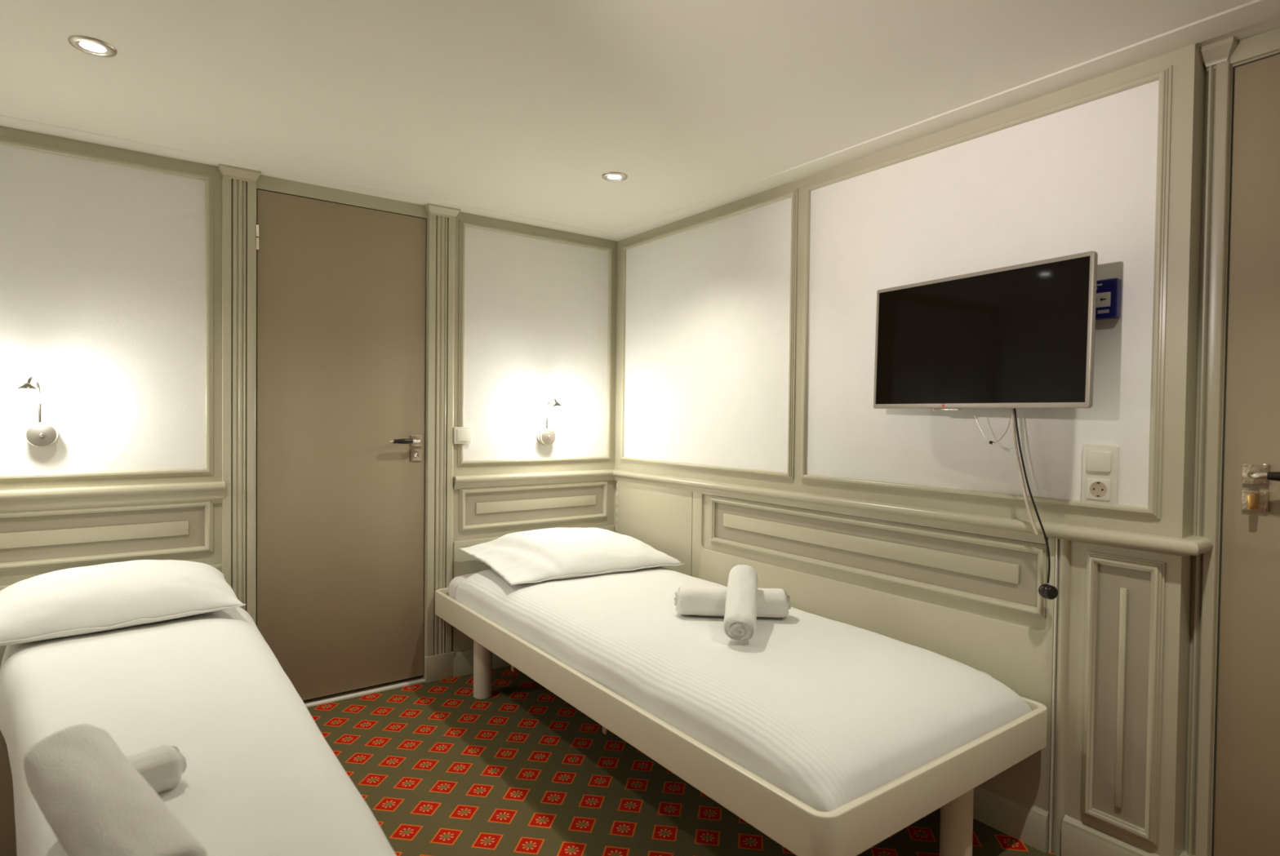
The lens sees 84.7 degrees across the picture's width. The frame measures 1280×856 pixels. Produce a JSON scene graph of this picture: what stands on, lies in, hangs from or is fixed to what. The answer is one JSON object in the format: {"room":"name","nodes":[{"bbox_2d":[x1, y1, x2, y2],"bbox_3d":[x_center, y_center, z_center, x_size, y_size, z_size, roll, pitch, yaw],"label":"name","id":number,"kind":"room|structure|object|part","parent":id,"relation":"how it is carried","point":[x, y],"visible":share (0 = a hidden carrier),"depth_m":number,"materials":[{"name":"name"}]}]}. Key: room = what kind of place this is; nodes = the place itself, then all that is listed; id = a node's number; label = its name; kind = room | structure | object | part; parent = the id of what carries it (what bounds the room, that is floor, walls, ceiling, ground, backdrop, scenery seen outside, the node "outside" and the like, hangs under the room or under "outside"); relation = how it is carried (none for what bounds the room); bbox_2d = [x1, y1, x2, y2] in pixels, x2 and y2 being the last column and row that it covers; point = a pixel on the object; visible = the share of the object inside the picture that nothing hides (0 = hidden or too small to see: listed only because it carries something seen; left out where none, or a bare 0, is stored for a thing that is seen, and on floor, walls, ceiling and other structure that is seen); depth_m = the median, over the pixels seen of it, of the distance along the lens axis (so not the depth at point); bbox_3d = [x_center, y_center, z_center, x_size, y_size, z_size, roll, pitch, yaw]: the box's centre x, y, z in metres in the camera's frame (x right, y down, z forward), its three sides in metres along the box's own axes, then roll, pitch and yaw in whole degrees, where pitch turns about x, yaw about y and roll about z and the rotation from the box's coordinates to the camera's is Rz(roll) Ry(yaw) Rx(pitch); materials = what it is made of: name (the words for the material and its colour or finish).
{"room":"hotel room","nodes":[
{"label":"hotel room","id":0,"kind":"room"},
{"bbox_2d":[0,125,617,679],"bbox_3d":[-1.232,0.070,2.752,2.880,2.000,0.118,0,1,-36],"label":"wall","id":1,"kind":"structure","parent":0,"point":[111,257],"depth_m":2.42,"materials":[{"name":"beige paint"}]},
{"bbox_2d":[13,376,58,447],"bbox_3d":[-1.850,-0.049,2.155,0.082,0.219,0.158,0,1,-26],"label":"wall lamp","id":2,"kind":"object","parent":1,"relation":"attached to","point":[40,434],"visible":1,"depth_m":2.17,"materials":[{"name":"white glass"}]},
{"bbox_3d":[-1.837,-0.089,2.107,0.062,0.061,0.062,0,1,-36],"label":"glass globe","id":3,"kind":"part","parent":2,"relation":"part of","materials":[{"name":"white glass"}]},
{"bbox_3d":[-1.859,-0.085,2.155,0.009,0.147,0.099,0,1,-23],"label":"arm","id":4,"kind":"part","parent":2,"relation":"part of","materials":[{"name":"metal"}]},
{"bbox_3d":[-1.887,-0.362,2.210,0.885,1.010,0.002,0,1,-36],"label":"wall panel","id":5,"kind":"part","parent":1,"relation":"part of","materials":[{"name":"white paint"}]},
{"bbox_3d":[-1.895,0.347,2.223,0.884,0.141,0.001,0,1,-36],"label":"recess panel","id":6,"kind":"part","parent":1,"relation":"part of","materials":[{"name":"beige paint"}]},
{"bbox_3d":[-1.891,0.347,2.216,0.936,0.193,0.018,0,1,-36],"label":"panel moulding","id":7,"kind":"part","parent":1,"relation":"part of","materials":[{"name":"beige paint"}]},
{"bbox_3d":[-1.883,-0.362,2.205,0.934,1.059,0.014,0,1,-36],"label":"panel moulding","id":8,"kind":"part","parent":1,"relation":"part of","materials":[{"name":"beige paint"}]},
{"bbox_2d":[0,481,225,512],"bbox_3d":[-1.878,0.231,2.207,0.993,0.079,0.043,0,1,-36],"label":"trim","id":9,"kind":"structure","parent":1,"relation":"attached to","point":[68,498],"depth_m":2.30,"materials":[{"name":"beige paint"}]},
{"bbox_2d":[217,163,261,623],"bbox_3d":[-1.438,0.073,2.524,0.130,1.999,0.042,0,1,-36],"label":"trim","id":10,"kind":"structure","parent":1,"relation":"attached to","point":[238,184],"depth_m":2.52,"materials":[{"name":"beige paint"}]},
{"bbox_2d":[255,189,426,708],"bbox_3d":[-1.159,0.099,2.765,0.633,1.945,0.133,0,1,-36],"label":"door","id":11,"kind":"structure","parent":1,"relation":"in","point":[340,288],"depth_m":2.75,"materials":[{"name":"laminate"}]},
{"bbox_2d":[424,203,460,683],"bbox_3d":[-0.837,0.071,2.962,0.138,1.999,0.042,0,1,-36],"label":"trim","id":12,"kind":"structure","parent":1,"relation":"attached to","point":[439,657],"depth_m":2.96,"materials":[{"name":"beige paint"}]},
{"bbox_2d":[453,426,471,444],"bbox_3d":[-0.765,0.032,3.023,0.076,0.072,0.027,0,1,-36],"label":"light switch","id":13,"kind":"object","parent":1,"relation":"attached to","point":[461,435],"visible":1,"depth_m":3.01,"materials":[{"name":"white plastic"}]},
{"bbox_3d":[-0.468,0.353,3.255,0.768,0.193,0.018,0,1,-36],"label":"panel moulding","id":14,"kind":"part","parent":1,"relation":"part of","materials":[{"name":"beige paint"}]},
{"bbox_3d":[-0.473,0.353,3.261,0.716,0.141,0.001,0,1,-36],"label":"recess panel","id":15,"kind":"part","parent":1,"relation":"part of","materials":[{"name":"beige paint"}]},
{"bbox_3d":[-0.457,-0.365,3.245,0.791,1.059,0.014,0,1,-36],"label":"panel moulding","id":16,"kind":"part","parent":1,"relation":"part of","materials":[{"name":"beige paint"}]},
{"bbox_3d":[-0.460,-0.365,3.250,0.742,1.010,0.002,0,1,-36],"label":"wall panel","id":17,"kind":"part","parent":1,"relation":"part of","materials":[{"name":"white paint"}]},
{"bbox_2d":[537,397,564,444],"bbox_3d":[-0.400,-0.030,3.209,0.077,0.219,0.152,0,1,-36],"label":"wall lamp","id":18,"kind":"object","parent":1,"relation":"attached to","point":[546,436],"visible":1,"depth_m":3.23,"materials":[{"name":"white glass"}]},
{"bbox_3d":[-0.404,-0.066,3.215,0.009,0.147,0.099,0,1,-36],"label":"arm","id":19,"kind":"part","parent":18,"relation":"part of","materials":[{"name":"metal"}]},
{"bbox_3d":[-0.373,-0.070,3.172,0.062,0.061,0.062,0,1,-36],"label":"glass globe","id":20,"kind":"part","parent":18,"relation":"part of","materials":[{"name":"white glass"}]},
{"bbox_2d":[0,0,1279,233],"bbox_3d":[-0.039,-0.918,1.284,3.080,0.060,3.950,0,1,-36],"label":"ceiling","id":21,"kind":"structure","parent":0,"point":[522,108],"depth_m":1.80,"materials":[{"name":"paint"}]},
{"bbox_2d":[67,35,117,57],"bbox_3d":[-1.303,-0.907,1.673,0.093,0.006,0.093,0,1,-36],"label":"recessed light","id":22,"kind":"object","parent":21,"relation":"in","point":[88,45],"visible":1,"depth_m":1.67,"materials":[{"name":"silver metal"}]},
{"bbox_2d":[601,172,627,181],"bbox_3d":[-0.092,-0.909,2.547,0.093,0.006,0.093,0,1,-36],"label":"recessed light","id":23,"kind":"object","parent":21,"relation":"in","point":[610,176],"visible":1,"depth_m":2.54,"materials":[{"name":"silver metal"}]},
{"bbox_2d":[306,665,1055,855],"bbox_3d":[-0.063,1.141,1.323,3.080,0.060,3.950,0,1,-36],"label":"floor","id":24,"kind":"structure","parent":0,"point":[441,770],"depth_m":2.14,"materials":[{"name":"carpet"}]},
{"bbox_2d":[0,730,17,855],"bbox_3d":[-1.907,0.908,1.827,0.494,0.345,0.548,0,1,-36],"label":"frame","id":25,"kind":"object","parent":24,"relation":"on","point":[7,822],"visible":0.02,"depth_m":1.74,"materials":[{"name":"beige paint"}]},
{"bbox_2d":[435,587,1047,855],"bbox_3d":[0.098,0.897,2.393,0.906,0.392,2.060,0,1,-36],"label":"frame","id":26,"kind":"object","parent":24,"relation":"on","point":[948,783],"visible":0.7,"depth_m":1.62,"materials":[{"name":"white wood"}]},
{"bbox_3d":[-0.630,0.927,2.816,0.073,0.298,0.073,0,1,-36],"label":"leg","id":27,"kind":"part","parent":26,"relation":"part of","materials":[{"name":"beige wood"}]},
{"bbox_2d":[448,573,991,677],"bbox_3d":[0.082,0.708,2.420,0.830,0.148,1.940,0,1,-36],"label":"mattress","id":28,"kind":"object","parent":26,"relation":"on","point":[455,581],"visible":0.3,"depth_m":2.90,"materials":[{"name":"white fabric"}]},
{"bbox_2d":[454,566,1031,812],"bbox_3d":[0.147,0.658,2.320,0.864,0.137,1.855,0,1,-36],"label":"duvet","id":29,"kind":"object","parent":28,"relation":"on","point":[827,713],"visible":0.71,"depth_m":1.78,"materials":[{"name":"fabric"}]},
{"bbox_2d":[458,527,684,586],"bbox_3d":[-0.299,0.512,2.970,0.784,0.138,0.604,0,1,-36],"label":"pillow","id":30,"kind":"object","parent":29,"relation":"on","point":[535,556],"visible":1,"depth_m":2.83,"materials":[{"name":"fabric"}]},
{"bbox_2d":[674,586,791,618],"bbox_3d":[0.294,0.557,2.248,0.370,0.092,0.110,1,1,5],"label":"towel","id":31,"kind":"object","parent":29,"relation":"on","point":[775,603],"visible":0.74,"depth_m":2.21,"materials":[{"name":"fabric"}]},
{"bbox_2d":[723,564,758,640],"bbox_3d":[0.304,0.516,2.105,0.093,0.158,0.335,1,1,10],"label":"towel","id":32,"kind":"object","parent":29,"relation":"on","point":[741,599],"visible":1,"depth_m":2.02,"materials":[{"name":"fabric"}]},
{"bbox_3d":[0.773,0.964,1.718,0.073,0.298,0.073,0,1,-36],"label":"leg","id":33,"kind":"part","parent":26,"relation":"part of","materials":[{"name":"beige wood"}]},
{"bbox_3d":[-1.005,0.899,1.579,0.442,0.392,2.005,0,1,-36],"label":"frame","id":34,"kind":"object","parent":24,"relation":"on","visible":0},
{"bbox_3d":[-1.028,0.710,1.591,0.375,0.148,1.900,0,1,-36],"label":"mattress","id":35,"kind":"object","parent":34,"relation":"on","visible":0},
{"bbox_2d":[0,607,396,855],"bbox_3d":[-0.994,0.664,1.423,0.645,0.161,1.930,0,1,-36],"label":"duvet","id":36,"kind":"object","parent":35,"relation":"on","point":[260,777],"visible":0.81,"depth_m":1.40,"materials":[{"name":"fabric"}]},
{"bbox_2d":[22,724,207,855],"bbox_3d":[-0.713,0.518,0.943,0.397,0.144,0.107,1,1,36],"label":"towel","id":37,"kind":"object","parent":36,"relation":"on","point":[91,797],"visible":1,"depth_m":0.92,"materials":[{"name":"fabric"}]},
{"bbox_2d":[0,560,245,646],"bbox_3d":[-1.568,0.494,2.092,0.659,0.156,0.484,0,1,-36],"label":"pillow","id":38,"kind":"object","parent":36,"relation":"on","point":[91,599],"visible":1,"depth_m":1.99,"materials":[{"name":"fabric"}]},
{"bbox_2d":[125,744,186,794],"bbox_3d":[-0.826,0.566,1.124,0.082,0.070,0.172,1,1,35],"label":"towel","id":39,"kind":"object","parent":36,"relation":"on","point":[162,766],"visible":0.36,"depth_m":1.14,"materials":[{"name":"fabric"}]},
{"bbox_2d":[613,43,1205,855],"bbox_3d":[0.616,0.093,2.664,0.238,2.000,2.438,0,1,-36],"label":"wall","id":40,"kind":"structure","parent":0,"point":[746,326],"depth_m":2.01,"materials":[{"name":"beige paint"}]},
{"bbox_2d":[0,0,1279,241],"bbox_3d":[-0.106,-0.886,1.205,2.680,0.004,3.700,0,1,-36],"label":"trim","id":41,"kind":"structure","parent":40,"relation":"attached to","point":[1254,11],"depth_m":2.18,"materials":[{"name":"paint"}]},
{"bbox_3d":[0.055,0.659,3.255,0.010,0.834,0.570,0,1,-36],"label":"access panel","id":42,"kind":"part","parent":40,"relation":"part of","materials":[{"name":"beige paint"}]},
{"bbox_3d":[0.240,-0.352,3.005,0.002,1.010,1.061,0,1,-36],"label":"wall panel","id":43,"kind":"part","parent":40,"relation":"part of","materials":[{"name":"white paint"}]},
{"bbox_3d":[0.235,-0.352,3.001,0.014,1.059,1.110,0,1,-36],"label":"panel moulding","id":44,"kind":"part","parent":40,"relation":"part of","materials":[{"name":"beige paint"}]},
{"bbox_2d":[453,469,1046,544],"bbox_3d":[0.138,0.258,2.439,0.836,0.059,2.045,0,1,-36],"label":"chair rail","id":45,"kind":"object","parent":40,"relation":"attached to","point":[977,524],"depth_m":2.50,"materials":[{"name":"beige paint"}]},
{"bbox_2d":[453,648,1048,853],"bbox_3d":[0.134,1.040,2.437,0.828,0.104,2.058,0,1,-36],"label":"baseboard","id":46,"kind":"structure","parent":40,"relation":"attached to","point":[1026,823],"depth_m":1.93,"materials":[{"name":"beige paint"}]},
{"bbox_3d":[0.689,0.394,2.392,0.001,0.146,1.276,0,1,-36],"label":"recess panel","id":47,"kind":"part","parent":40,"relation":"part of","materials":[{"name":"beige paint"}]},
{"bbox_3d":[0.682,0.394,2.387,0.018,0.198,1.328,0,1,-36],"label":"panel moulding","id":48,"kind":"part","parent":40,"relation":"part of","materials":[{"name":"beige paint"}]},
{"bbox_3d":[0.910,-0.327,2.087,0.002,1.010,1.046,0,1,-36],"label":"wall panel","id":49,"kind":"part","parent":40,"relation":"part of","materials":[{"name":"white paint"}]},
{"bbox_2d":[873,250,1097,410],"bbox_3d":[0.948,-0.232,1.941,0.138,0.373,0.632,1,1,-31],"label":"television","id":50,"kind":"object","parent":40,"relation":"attached to","point":[1022,335],"visible":1,"depth_m":1.85,"materials":[{"name":"silver metal"}]},
{"bbox_2d":[972,408,1011,444],"bbox_3d":[0.944,-0.006,1.889,0.009,0.103,0.102,0,1,-39],"label":"cable","id":51,"kind":"object","parent":50,"relation":"hanging from","point":[990,442],"visible":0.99,"depth_m":1.88,"materials":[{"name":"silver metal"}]},
{"bbox_2d":[1011,408,1039,535],"bbox_3d":[1.015,0.081,1.866,0.015,0.397,0.095,0,1,-36],"label":"cable","id":52,"kind":"object","parent":50,"relation":"hanging from","point":[1014,429],"visible":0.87,"depth_m":1.86,"materials":[{"name":"black plastic"}]},
{"bbox_2d":[1013,408,1057,599],"bbox_3d":[1.024,0.161,1.839,0.042,0.555,0.135,0,1,-36],"label":"power cable","id":53,"kind":"object","parent":50,"relation":"hanging from","point":[1046,591],"visible":0.86,"depth_m":1.81,"materials":[{"name":"black plastic"}]},
{"bbox_3d":[0.905,-0.327,2.083,0.014,1.059,1.095,0,1,-36],"label":"panel moulding","id":54,"kind":"part","parent":40,"relation":"part of","materials":[{"name":"beige paint"}]},
{"bbox_2d":[1081,444,1119,506],"bbox_3d":[1.145,0.120,1.751,0.016,0.158,0.079,0,1,-36],"label":"socket","id":55,"kind":"object","parent":40,"relation":"attached to","point":[1100,463],"visible":1,"depth_m":1.74,"materials":[{"name":"white plastic"}]},
{"bbox_2d":[1095,277,1121,319],"bbox_3d":[1.140,-0.318,1.747,0.028,0.096,0.090,0,1,-36],"label":"call point","id":56,"kind":"object","parent":40,"relation":"attached to","point":[1108,291],"visible":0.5,"depth_m":1.72,"materials":[{"name":"blue plastic"}]},
{"bbox_2d":[1097,309,1109,313],"bbox_3d":[1.139,-0.286,1.728,0.001,0.008,0.025,0,1,-36],"label":"print","id":57,"kind":"object","parent":56,"relation":"attached to","point":[1100,311],"depth_m":1.73},
{"bbox_2d":[1061,815,1182,855],"bbox_3d":[1.201,1.063,1.740,0.094,0.110,0.254,0,1,-36],"label":"baseboard","id":58,"kind":"structure","parent":40,"relation":"attached to","point":[1078,838],"depth_m":1.76,"materials":[{"name":"beige paint"}]},
{"bbox_3d":[1.180,0.650,1.721,0.001,0.620,0.114,0,1,-36],"label":"recess panel","id":59,"kind":"part","parent":40,"relation":"part of","materials":[{"name":"beige paint"}]},
{"bbox_3d":[1.173,0.650,1.716,0.018,0.672,0.166,0,1,-36],"label":"panel moulding","id":60,"kind":"part","parent":40,"relation":"part of","materials":[{"name":"beige paint"}]},
{"bbox_2d":[1040,521,1213,556],"bbox_3d":[1.190,0.272,1.733,0.118,0.043,0.336,0,1,-36],"label":"trim","id":61,"kind":"structure","parent":40,"relation":"attached to","point":[1193,545],"depth_m":1.68,"materials":[{"name":"beige paint"}]},
{"bbox_2d":[1182,26,1279,855],"bbox_3d":[1.799,0.137,1.113,0.155,2.000,1.462,0,1,-36],"label":"door frame","id":62,"kind":"structure","parent":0,"point":[1266,44],"depth_m":1.62,"materials":[{"name":"beige paint"}]},
{"bbox_2d":[1213,53,1279,855],"bbox_3d":[1.559,0.155,1.342,0.133,1.948,0.712,0,1,-36],"label":"door","id":63,"kind":"structure","parent":62,"relation":"in","point":[1247,797],"depth_m":1.58,"materials":[{"name":"laminate"}]}
]}

